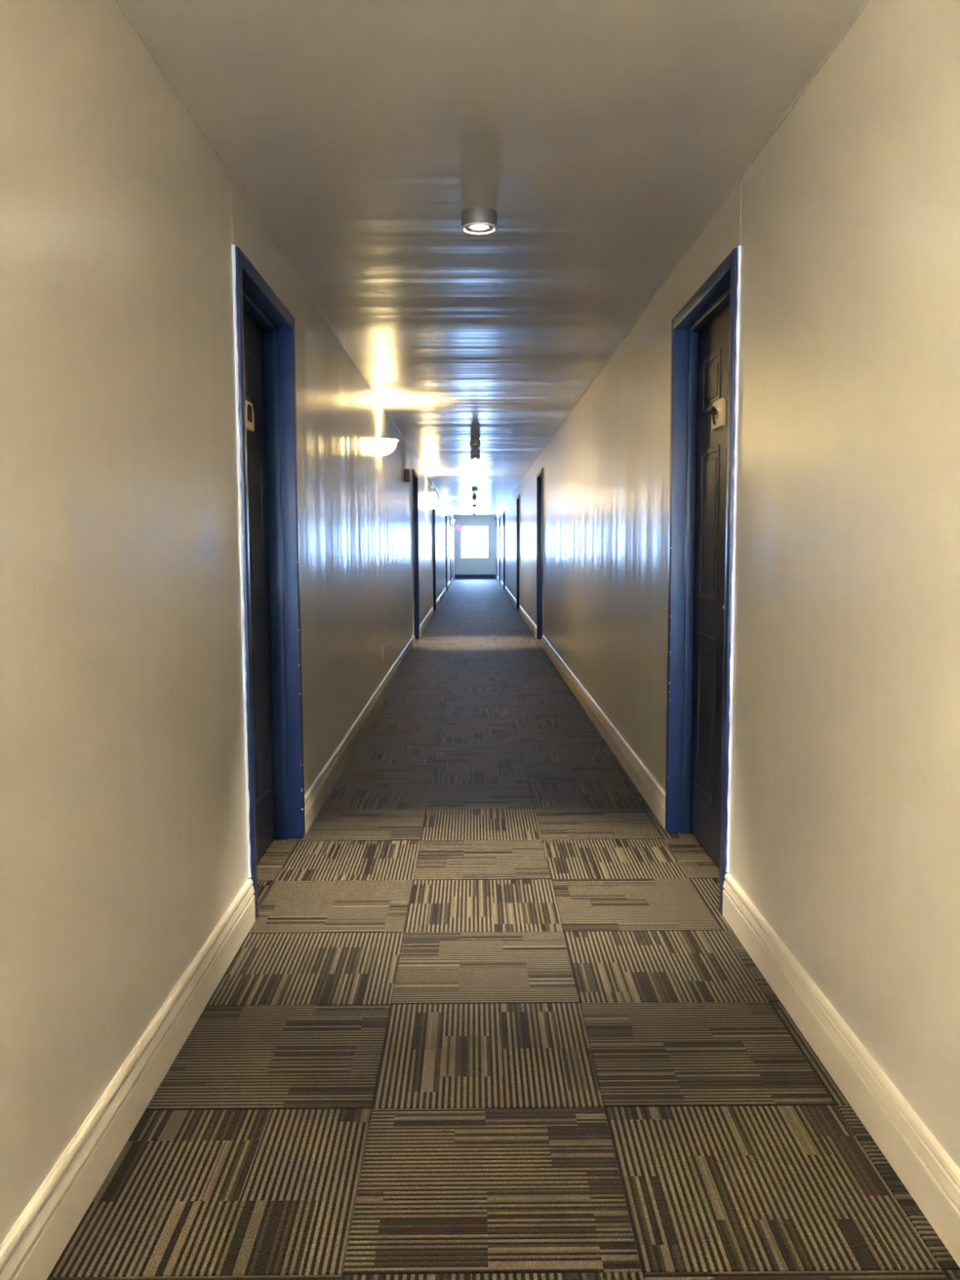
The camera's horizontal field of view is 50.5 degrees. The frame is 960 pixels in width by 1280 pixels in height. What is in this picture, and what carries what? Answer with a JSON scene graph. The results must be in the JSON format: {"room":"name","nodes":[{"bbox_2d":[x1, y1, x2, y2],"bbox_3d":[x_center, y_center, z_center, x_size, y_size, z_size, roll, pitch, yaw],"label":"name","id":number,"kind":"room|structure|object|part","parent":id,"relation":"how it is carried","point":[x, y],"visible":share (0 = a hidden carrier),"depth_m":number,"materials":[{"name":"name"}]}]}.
{"room":"apartment building hallway","nodes":[
{"label":"apartment building hallway","id":0,"kind":"room"},
{"bbox_2d":[0,0,453,1244],"bbox_3d":[-0.957,-1.282,14.438,0.271,2.359,47.000,0,5,0],"label":"wall","id":1,"kind":"structure","parent":0,"point":[123,820],"depth_m":2.14,"materials":[{"name":"paint"}]},
{"bbox_2d":[0,878,255,1279],"bbox_3d":[-0.703,1.406,-2.779,0.018,0.143,12.214,0,5,0],"label":"baseboard","id":2,"kind":"structure","parent":1,"relation":"attached to","point":[34,1244],"depth_m":2.02,"materials":[{"name":"wood"}]},
{"bbox_2d":[231,244,305,919],"bbox_3d":[-0.821,-0.193,3.698,0.167,2.132,0.998,0,5,0],"label":"door","id":3,"kind":"structure","parent":1,"relation":"in","point":[264,345],"depth_m":4.05,"materials":[{"name":"blue wood"}]},
{"bbox_3d":[-0.857,-0.966,3.819,0.007,0.210,0.280,0,5,0],"label":"panel","id":4,"kind":"part","parent":3,"relation":"part of","materials":[{"name":"black wood"}]},
{"bbox_3d":[-0.855,-0.433,3.869,0.007,0.580,0.280,0,5,0],"label":"panel","id":5,"kind":"part","parent":3,"relation":"part of","materials":[{"name":"black wood"}]},
{"bbox_3d":[-0.851,0.313,3.938,0.007,0.640,0.280,0,5,0],"label":"panel","id":6,"kind":"part","parent":3,"relation":"part of","materials":[{"name":"black wood"}]},
{"bbox_2d":[115,0,453,515],"bbox_3d":[-0.826,-2.456,14.330,0.006,0.008,46.980,0,5,0],"label":"trim","id":7,"kind":"structure","parent":1,"relation":"attached to","point":[117,1],"depth_m":2.97,"materials":[{"name":"paint"}]},
{"bbox_2d":[304,635,414,834],"bbox_3d":[-0.770,0.380,8.291,0.018,0.143,8.048,0,5,0],"label":"baseboard","id":8,"kind":"structure","parent":1,"relation":"attached to","point":[316,796],"depth_m":5.72,"materials":[{"name":"wood"}]},
{"bbox_2d":[382,644,383,661],"bbox_3d":[-0.776,0.105,8.160,0.008,0.122,0.074,0,5,0],"label":"wall outlet","id":9,"kind":"object","parent":1,"relation":"attached to","point":[383,645],"visible":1,"depth_m":8.13,"materials":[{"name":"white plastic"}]},
{"bbox_2d":[377,436,399,455],"bbox_3d":[-0.709,-1.503,7.941,0.154,0.127,0.308,0,5,0],"label":"wall sconce","id":10,"kind":"object","parent":1,"relation":"attached to","point":[386,446],"visible":1,"depth_m":7.84,"materials":[{"name":"white glass"}]},
{"bbox_2d":[404,440,410,482],"bbox_3d":[-0.776,-1.913,10.865,0.058,0.443,0.110,0,5,0],"label":"fire alarm","id":11,"kind":"object","parent":1,"relation":"attached to","point":[406,472],"visible":1,"depth_m":10.83,"materials":[{"name":"red plastic"}]},
{"bbox_2d":[411,468,419,646],"bbox_3d":[-0.876,-1.029,12.717,0.166,2.132,1.042,0,5,0],"label":"door","id":12,"kind":"structure","parent":1,"relation":"in","point":[414,475],"depth_m":13.14,"materials":[{"name":"blue wood"}]},
{"bbox_2d":[419,606,433,638],"bbox_3d":[-0.816,-0.307,15.699,0.018,0.143,4.768,0,5,0],"label":"baseboard","id":13,"kind":"structure","parent":1,"relation":"attached to","point":[426,620],"depth_m":15.22,"materials":[{"name":"wood"}]},
{"bbox_2d":[426,492,436,509],"bbox_3d":[-0.757,-2.174,15.863,0.155,0.253,0.310,0,5,0],"label":"wall sconce","id":14,"kind":"object","parent":1,"relation":"attached to","point":[430,496],"visible":1,"depth_m":15.73,"materials":[{"name":"white glass"}]},
{"bbox_2d":[431,508,435,613],"bbox_3d":[-0.911,-1.565,18.492,0.166,2.132,1.043,0,5,0],"label":"door","id":15,"kind":"structure","parent":1,"relation":"in","point":[433,510],"depth_m":18.93,"materials":[{"name":"blue wood"}]},
{"bbox_2d":[435,587,446,609],"bbox_3d":[-0.859,-0.961,22.744,0.018,0.143,7.318,0,5,0],"label":"baseboard","id":16,"kind":"structure","parent":1,"relation":"attached to","point":[438,601],"depth_m":21.92,"materials":[{"name":"wood"}]},
{"bbox_2d":[442,510,448,515],"bbox_3d":[-0.808,-3.004,24.121,0.154,0.127,0.308,0,5,0],"label":"wall sconce","id":17,"kind":"object","parent":1,"relation":"attached to","point":[445,513],"visible":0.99,"depth_m":24.02,"materials":[{"name":"white glass"}]},
{"bbox_2d":[444,515,447,591],"bbox_3d":[-0.962,-2.336,26.806,0.166,2.132,1.042,0,5,0],"label":"door","id":18,"kind":"structure","parent":1,"relation":"in","point":[446,523],"depth_m":27.23,"materials":[{"name":"blue wood"}]},
{"bbox_3d":[-0.962,-2.334,26.809,0.166,2.128,1.030,0,5,0],"label":"frame","id":19,"kind":"part","parent":18,"relation":"part of","materials":[{"name":"blue wood"}]},
{"bbox_2d":[449,515,451,583],"bbox_3d":[-0.993,-2.797,31.785,0.166,2.132,1.042,0,5,0],"label":"door","id":20,"kind":"structure","parent":1,"relation":"in","point":[450,516],"depth_m":32.17,"materials":[{"name":"blue wood"}]},
{"bbox_2d":[451,518,453,579],"bbox_3d":[-1.010,-3.065,34.672,0.166,2.132,1.042,0,5,0],"label":"door","id":21,"kind":"structure","parent":1,"relation":"in","point":[451,518],"depth_m":35.09,"materials":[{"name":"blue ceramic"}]},
{"bbox_3d":[-1.010,-3.064,34.675,0.166,2.128,1.030,0,5,0],"label":"frame","id":22,"kind":"part","parent":21,"relation":"part of","materials":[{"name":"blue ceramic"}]},
{"bbox_2d":[453,524,463,530],"bbox_3d":[-0.770,-3.953,35.784,0.372,0.191,0.044,0,5,0],"label":"exit sign","id":23,"kind":"object","parent":1,"relation":"attached to","point":[460,526],"visible":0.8,"depth_m":35.76,"materials":[{"name":"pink plastic"}]},
{"bbox_2d":[453,515,496,574],"bbox_3d":[-0.184,-3.467,37.952,2.103,2.359,0.220,0,5,0],"label":"wall","id":24,"kind":"structure","parent":0,"point":[461,566],"depth_m":37.85,"materials":[{"name":"paint"}]},
{"bbox_2d":[460,525,488,558],"bbox_3d":[-0.201,-3.651,37.869,1.042,1.210,0.130,0,5,0],"label":"window","id":25,"kind":"structure","parent":24,"relation":"in","point":[463,526],"depth_m":37.86,"materials":[{"name":"white plastic"}]},
{"bbox_3d":[-0.199,-3.054,37.894,1.040,0.018,0.070,0,5,0],"label":"sill","id":26,"kind":"part","parent":25,"relation":"part of","materials":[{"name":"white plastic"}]},
{"bbox_2d":[454,574,495,578],"bbox_3d":[-0.179,-2.371,37.935,1.525,0.140,0.016,0,5,0],"label":"baseboard","id":27,"kind":"structure","parent":24,"relation":"attached to","point":[456,576],"depth_m":37.93,"materials":[{"name":"blue wood"}]},
{"bbox_2d":[118,0,867,515],"bbox_3d":[-0.046,-2.521,14.328,2.103,0.120,47.440,0,5,0],"label":"ceiling","id":28,"kind":"structure","parent":0,"point":[602,137],"depth_m":2.95,"materials":[{"name":"paint"}]},
{"bbox_2d":[471,495,476,502],"bbox_3d":[-0.127,-3.208,23.203,0.116,0.151,0.116,0,5,0],"label":"sprinkler","id":29,"kind":"object","parent":28,"relation":"attached to","point":[474,497],"visible":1,"depth_m":23.16,"materials":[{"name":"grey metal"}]},
{"bbox_2d":[469,439,480,453],"bbox_3d":[-0.051,-2.063,10.856,0.116,0.151,0.116,0,5,0],"label":"sprinkler","id":30,"kind":"object","parent":28,"relation":"attached to","point":[474,443],"visible":1,"depth_m":10.81,"materials":[{"name":"grey metal"}]},
{"bbox_2d":[470,453,479,459],"bbox_3d":[-0.059,-2.277,12.644,0.122,0.055,0.122,0,5,0],"label":"ceiling light","id":31,"kind":"object","parent":28,"relation":"attached to","point":[473,456],"visible":1,"depth_m":12.59,"materials":[{"name":"white glass"}]},
{"bbox_2d":[461,207,497,234],"bbox_3d":[-0.002,-1.425,3.463,0.122,0.055,0.122,0,5,0],"label":"ceiling light","id":32,"kind":"object","parent":28,"relation":"attached to","point":[475,220],"visible":1,"depth_m":3.42,"materials":[{"name":"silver metal"}]},
{"bbox_2d":[46,577,959,1279],"bbox_3d":[-0.035,-0.083,14.555,2.103,0.100,47.440,0,5,0],"label":"floor","id":33,"kind":"structure","parent":0,"point":[488,1017],"depth_m":2.41,"materials":[{"name":"brown carpet"}]},
{"bbox_2d":[496,0,959,1168],"bbox_3d":[0.875,-1.291,14.448,0.271,2.359,47.000,0,5,0],"label":"wall","id":34,"kind":"structure","parent":0,"point":[845,815],"depth_m":2.32,"materials":[{"name":"paint"}]},
{"bbox_2d":[496,519,497,578],"bbox_3d":[0.664,-3.221,36.275,0.148,2.132,1.043,0,5,0],"label":"door","id":35,"kind":"structure","parent":34,"relation":"in","point":[496,519],"depth_m":36.73,"materials":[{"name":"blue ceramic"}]},
{"bbox_2d":[498,515,500,584],"bbox_3d":[0.690,-2.833,32.093,0.148,2.132,1.042,0,5,0],"label":"door","id":36,"kind":"structure","parent":34,"relation":"in","point":[500,516],"depth_m":31.68,"materials":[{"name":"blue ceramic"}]},
{"bbox_2d":[503,510,505,589],"bbox_3d":[0.718,-2.399,27.413,0.148,2.132,1.043,0,5,0],"label":"door","id":37,"kind":"structure","parent":34,"relation":"in","point":[504,510],"depth_m":27.09,"materials":[{"name":"blue wood"}]},
{"bbox_2d":[504,586,516,608],"bbox_3d":[0.684,-1.010,23.201,0.018,0.143,7.618,0,5,0],"label":"baseboard","id":38,"kind":"structure","parent":34,"relation":"attached to","point":[508,593],"depth_m":22.29,"materials":[{"name":"wood"}]},
{"bbox_2d":[516,493,519,609],"bbox_3d":[0.771,-1.600,18.800,0.148,2.132,1.042,0,5,0],"label":"door","id":39,"kind":"structure","parent":34,"relation":"in","point":[518,495],"depth_m":19.23,"materials":[{"name":"blue wood"}]},
{"bbox_2d":[519,604,536,638],"bbox_3d":[0.729,-0.324,15.807,0.018,0.143,5.168,0,5,0],"label":"baseboard","id":40,"kind":"structure","parent":34,"relation":"attached to","point":[527,620],"depth_m":15.20,"materials":[{"name":"wood"}]},
{"bbox_2d":[536,466,543,646],"bbox_3d":[0.808,-1.028,12.627,0.148,2.132,1.042,0,5,0],"label":"door","id":41,"kind":"structure","parent":34,"relation":"in","point":[540,476],"depth_m":13.06,"materials":[{"name":"blue wood"}]},
{"bbox_2d":[542,635,665,829],"bbox_3d":[0.775,0.375,8.275,0.018,0.143,7.898,0,5,0],"label":"baseboard","id":42,"kind":"structure","parent":34,"relation":"attached to","point":[651,791],"depth_m":5.78,"materials":[{"name":"wood"}]},
{"bbox_2d":[496,0,871,514],"bbox_3d":[0.735,-2.463,14.338,0.006,0.008,46.980,0,5,0],"label":"trim","id":43,"kind":"structure","parent":34,"relation":"attached to","point":[864,6],"depth_m":2.98,"materials":[{"name":"paint"}]},
{"bbox_2d":[665,245,741,913],"bbox_3d":[0.863,-0.204,3.745,0.149,2.132,1.023,0,5,0],"label":"door","id":44,"kind":"structure","parent":34,"relation":"in","point":[705,335],"depth_m":3.99,"materials":[{"name":"blue wood"}]},
{"bbox_3d":[0.886,0.301,3.991,0.007,0.640,0.292,0,5,0],"label":"panel","id":45,"kind":"part","parent":44,"relation":"part of","materials":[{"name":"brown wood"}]},
{"bbox_3d":[0.883,-0.446,3.922,0.007,0.580,0.292,0,5,0],"label":"panel","id":46,"kind":"part","parent":44,"relation":"part of","materials":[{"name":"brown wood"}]},
{"bbox_3d":[0.881,-0.979,3.873,0.007,0.210,0.292,0,5,0],"label":"panel","id":47,"kind":"part","parent":44,"relation":"part of","materials":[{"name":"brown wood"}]},
{"bbox_3d":[0.889,0.337,3.601,0.007,0.640,0.292,0,5,0],"label":"panel","id":48,"kind":"part","parent":44,"relation":"part of","materials":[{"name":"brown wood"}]},
{"bbox_3d":[0.885,-0.410,3.532,0.007,0.580,0.292,0,5,0],"label":"panel","id":49,"kind":"part","parent":44,"relation":"part of","materials":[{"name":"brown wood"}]},
{"bbox_3d":[0.883,-0.942,3.482,0.007,0.210,0.292,0,5,0],"label":"panel","id":50,"kind":"part","parent":44,"relation":"part of","materials":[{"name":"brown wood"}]},
{"bbox_2d":[722,872,959,1267],"bbox_3d":[0.842,1.398,-2.758,0.018,0.143,12.239,0,5,0],"label":"baseboard","id":51,"kind":"structure","parent":34,"relation":"attached to","point":[931,1176],"depth_m":2.16,"materials":[{"name":"wood"}]}
]}

